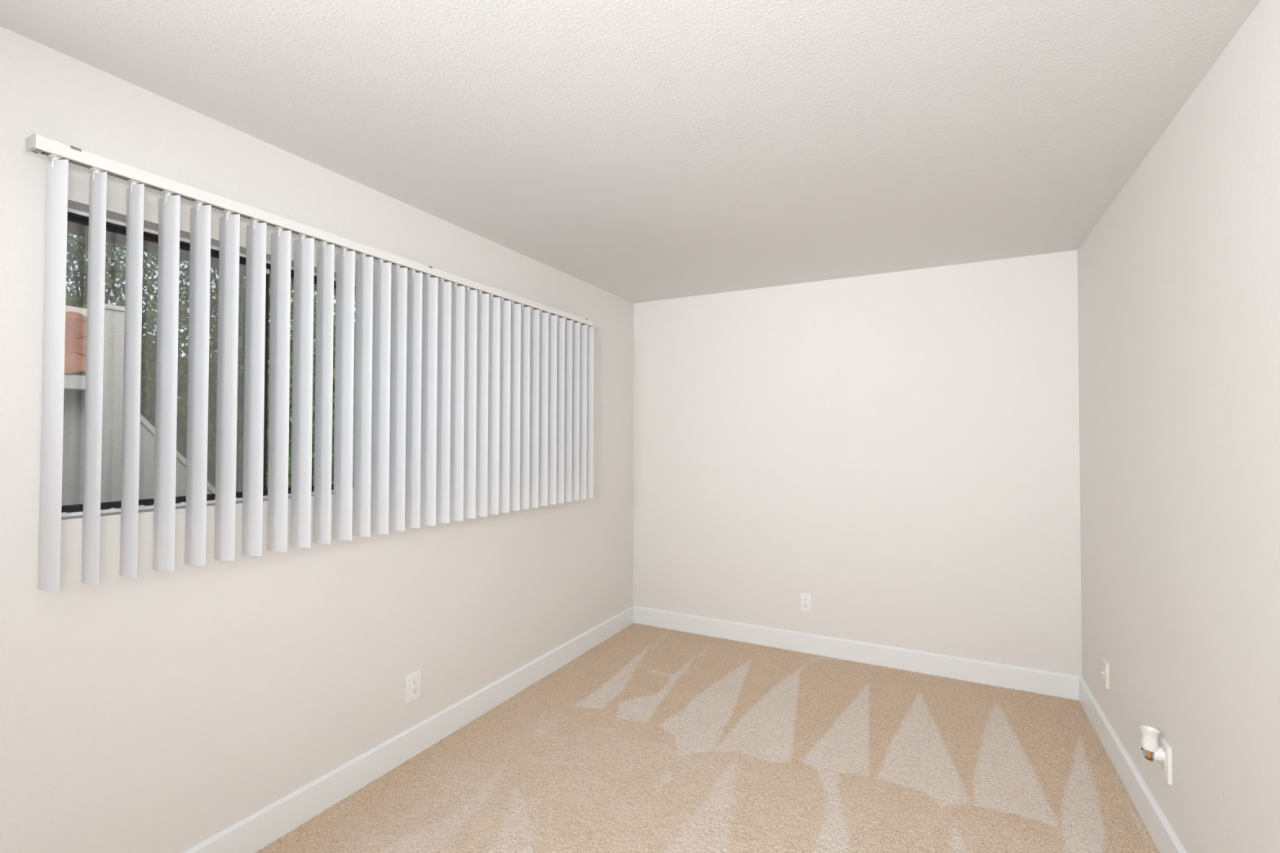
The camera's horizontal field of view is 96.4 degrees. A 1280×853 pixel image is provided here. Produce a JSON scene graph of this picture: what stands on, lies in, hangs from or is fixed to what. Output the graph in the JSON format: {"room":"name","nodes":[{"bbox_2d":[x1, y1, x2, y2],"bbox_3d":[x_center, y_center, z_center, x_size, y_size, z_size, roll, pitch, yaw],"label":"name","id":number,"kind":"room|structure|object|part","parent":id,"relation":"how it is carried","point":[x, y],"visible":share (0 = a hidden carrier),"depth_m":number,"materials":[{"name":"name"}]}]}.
{"room":"empty bedroom","nodes":[
{"label":"empty bedroom","id":0,"kind":"room"},
{"bbox_2d":[0,26,633,852],"bbox_3d":[-2.038,0.203,0.759,0.160,2.540,8.500,0,-1,28],"label":"wall","id":1,"kind":"structure","parent":0,"point":[154,711],"depth_m":1.86,"materials":[{"name":"white paint"}]},
{"bbox_2d":[66,221,335,296],"bbox_3d":[-1.535,-0.907,3.080,1.090,0.175,8.000,0,-1,28],"label":"roof eave","id":2,"kind":"object","parent":1,"relation":"attached to","point":[73,228],"depth_m":2.62,"materials":[{"name":"beige paint"}]},
{"bbox_2d":[61,208,355,516],"bbox_3d":[-1.093,-0.161,2.642,0.070,0.863,2.460,0,-1,28],"label":"window","id":3,"kind":"structure","parent":1,"relation":"in","point":[75,216],"depth_m":1.84,"materials":[{"name":"black metal"}]},
{"bbox_3d":[-1.505,-0.176,1.827,0.004,0.806,0.556,0,-1,28],"label":"glass pane","id":4,"kind":"part","parent":3,"relation":"part of","materials":[{"name":"clear glass"}]},
{"bbox_3d":[-1.505,-0.176,1.827,0.018,0.826,0.596,0,-1,28],"label":"sash","id":5,"kind":"part","parent":3,"relation":"part of","materials":[{"name":"black"}]},
{"bbox_2d":[25,133,594,591],"bbox_3d":[-0.935,-0.134,2.563,0.126,1.136,2.582,0,-1,28],"label":"vertical blind","id":6,"kind":"object","parent":3,"relation":"attached to","point":[468,404],"visible":1,"depth_m":2.02,"materials":[{"name":"white plastic"}]},
{"bbox_3d":[-1.104,-0.161,2.645,0.018,0.826,1.273,0,-1,28],"label":"sash","id":7,"kind":"part","parent":3,"relation":"part of","materials":[{"name":"black"}]},
{"bbox_2d":[182,605,633,852],"bbox_3d":[-1.964,1.369,0.698,0.014,0.146,8.260,0,-1,28],"label":"baseboard","id":8,"kind":"structure","parent":1,"relation":"attached to","point":[255,832],"depth_m":2.40,"materials":[{"name":"white paint"}]},
{"bbox_2d":[406,669,421,703],"bbox_3d":[-1.003,1.155,2.541,0.008,0.121,0.077,0,-1,28],"label":"power outlet","id":9,"kind":"object","parent":1,"relation":"attached to","point":[413,680],"visible":1,"depth_m":2.54,"materials":[{"name":"white plastic"}]},
{"bbox_2d":[411,677,417,695],"bbox_3d":[-1.001,1.155,2.540,0.003,0.067,0.033,0,-1,28],"label":"receptacle","id":10,"kind":"object","parent":9,"relation":"attached to","point":[414,680],"depth_m":2.54,"materials":[{"name":"grey plastic"}]},
{"bbox_2d":[0,0,1260,303],"bbox_3d":[-0.772,-1.085,0.120,3.051,0.120,8.500,0,-1,28],"label":"ceiling","id":11,"kind":"structure","parent":0,"point":[634,151],"depth_m":1.78,"materials":[{"name":"white paint"}]},
{"bbox_2d":[255,622,1159,852],"bbox_3d":[-0.752,1.414,0.062,2.751,0.008,8.260,0,-1,28],"label":"floor","id":12,"kind":"structure","parent":0,"point":[651,739],"depth_m":2.41,"materials":[{"name":"carpet"}]},
{"bbox_2d":[632,249,1081,676],"bbox_3d":[1.195,0.265,3.795,2.751,2.540,0.120,0,-1,28],"label":"wall","id":13,"kind":"structure","parent":0,"point":[898,451],"depth_m":3.58,"materials":[{"name":"white paint"}]},
{"bbox_2d":[800,592,811,612],"bbox_3d":[1.090,1.158,3.761,0.066,0.120,0.008,0,-1,28],"label":"power outlet","id":14,"kind":"object","parent":13,"relation":"attached to","point":[806,606],"visible":1,"depth_m":3.76,"materials":[{"name":"white plastic"}]},
{"bbox_2d":[803,597,808,608],"bbox_3d":[1.089,1.158,3.759,0.033,0.067,0.003,0,-1,28],"label":"receptacle","id":15,"kind":"object","parent":14,"relation":"attached to","point":[805,599],"depth_m":3.76,"materials":[{"name":"grey plastic"}]},
{"bbox_2d":[633,605,1080,700],"bbox_3d":[1.162,1.430,3.715,2.751,0.146,0.013,0,-1,28],"label":"baseboard","id":16,"kind":"structure","parent":13,"relation":"attached to","point":[1005,676],"depth_m":3.55,"materials":[{"name":"white paint"}]},
{"bbox_2d":[1077,0,1279,852],"bbox_3d":[0.522,0.186,-0.582,0.120,2.540,8.500,0,-1,28],"label":"wall","id":17,"kind":"structure","parent":0,"point":[1179,277],"depth_m":1.70,"materials":[{"name":"white paint"}]},
{"bbox_2d":[1101,658,1109,689],"bbox_3d":[2.127,1.132,2.622,0.022,0.115,0.070,0,-1,28],"label":"cable jack","id":18,"kind":"object","parent":17,"relation":"attached to","point":[1105,666],"visible":1,"depth_m":2.60,"materials":[{"name":"white plastic"}]},
{"bbox_2d":[1079,676,1186,852],"bbox_3d":[0.459,1.353,-0.571,0.016,0.146,8.260,0,-1,28],"label":"baseboard","id":19,"kind":"structure","parent":17,"relation":"attached to","point":[1159,828],"depth_m":2.24,"materials":[{"name":"white paint"}]},
{"bbox_2d":[1160,737,1172,785],"bbox_3d":[1.767,1.124,1.923,0.012,0.121,0.076,0,-1,28],"label":"power outlet","id":20,"kind":"object","parent":17,"relation":"attached to","point":[1166,766],"visible":0.98,"depth_m":1.90,"materials":[{"name":"white plastic"}]},
{"bbox_2d":[1139,725,1165,761],"bbox_3d":[1.739,1.083,1.942,0.063,0.104,0.052,0,-1,28],"label":"plug-in air freshener","id":21,"kind":"object","parent":20,"relation":"attached to","point":[1149,742],"visible":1,"depth_m":1.93,"materials":[{"name":"white plastic"}]},
{"bbox_3d":[1.727,1.111,1.941,0.012,0.028,0.012,0,-1,28],"label":"bulb","id":22,"kind":"part","parent":21,"relation":"part of","materials":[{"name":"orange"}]},
{"bbox_3d":[1.734,1.048,1.945,0.052,0.034,0.052,0,-1,28],"label":"lamp shade","id":23,"kind":"part","parent":21,"relation":"part of","materials":[{"name":"white plastic"}]},
{"bbox_2d":[1161,751,1165,773],"bbox_3d":[1.764,1.124,1.925,0.003,0.067,0.033,0,-1,28],"label":"receptacle","id":24,"kind":"object","parent":20,"relation":"attached to","point":[1163,763],"depth_m":1.92,"materials":[{"name":"grey plastic"}]},
{"label":"outside","id":25,"kind":"structure","parent":0,"visible":0},
{"bbox_3d":[-8.418,4.560,12.229,21.840,0.100,30.000,0,-1,28],"label":"ground","id":26,"kind":"structure","parent":25,"visible":0},
{"bbox_2d":[61,305,87,505],"bbox_3d":[-5.931,1.633,4.541,2.617,5.495,2.207,0,-1,28],"label":"neighbouring building","id":27,"kind":"structure","parent":26,"relation":"on","point":[75,343],"depth_m":4.75,"materials":[{"name":"grey paint"}]},
{"bbox_3d":[-5.744,-1.018,4.497,0.260,0.195,2.200,0,-1,28],"label":"ridge trim","id":28,"kind":"part","parent":27,"relation":"part of","materials":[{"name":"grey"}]},
{"bbox_2d":[65,233,212,439],"bbox_3d":[-8.475,-0.011,9.012,3.473,8.933,3.658,0,-1,3],"label":"leafy tree","id":29,"kind":"object","parent":26,"relation":"on","point":[82,243],"visible":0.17,"depth_m":8.86,"materials":[{"name":"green plant"}]},
{"bbox_2d":[100,303,215,502],"bbox_3d":[-3.127,1.790,5.168,0.230,5.217,2.890,0,-1,28],"label":"wall","id":30,"kind":"structure","parent":26,"relation":"on","point":[114,315],"depth_m":3.99,"materials":[{"name":"grey paint"}]},
{"bbox_2d":[67,301,315,488],"bbox_3d":[-9.421,0.963,14.065,1.757,7.152,11.800,0,-1,28],"label":"hedge","id":31,"kind":"object","parent":26,"relation":"on","point":[211,466],"visible":0.02,"depth_m":12.29,"materials":[{"name":"green plant"}]},
{"bbox_2d":[82,253,335,492],"bbox_3d":[-5.238,0.285,7.642,3.052,8.313,2.948,0,-1,28],"label":"leafy tree","id":32,"kind":"object","parent":26,"relation":"on","point":[183,368],"visible":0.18,"depth_m":7.31,"materials":[{"name":"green plant"}]},
{"bbox_2d":[207,289,355,488],"bbox_3d":[-6.025,0.715,11.425,3.588,7.592,4.145,0,-1,28],"label":"leafy tree","id":33,"kind":"object","parent":26,"relation":"on","point":[314,302],"visible":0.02,"depth_m":10.54,"materials":[{"name":"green plant"}]}
]}

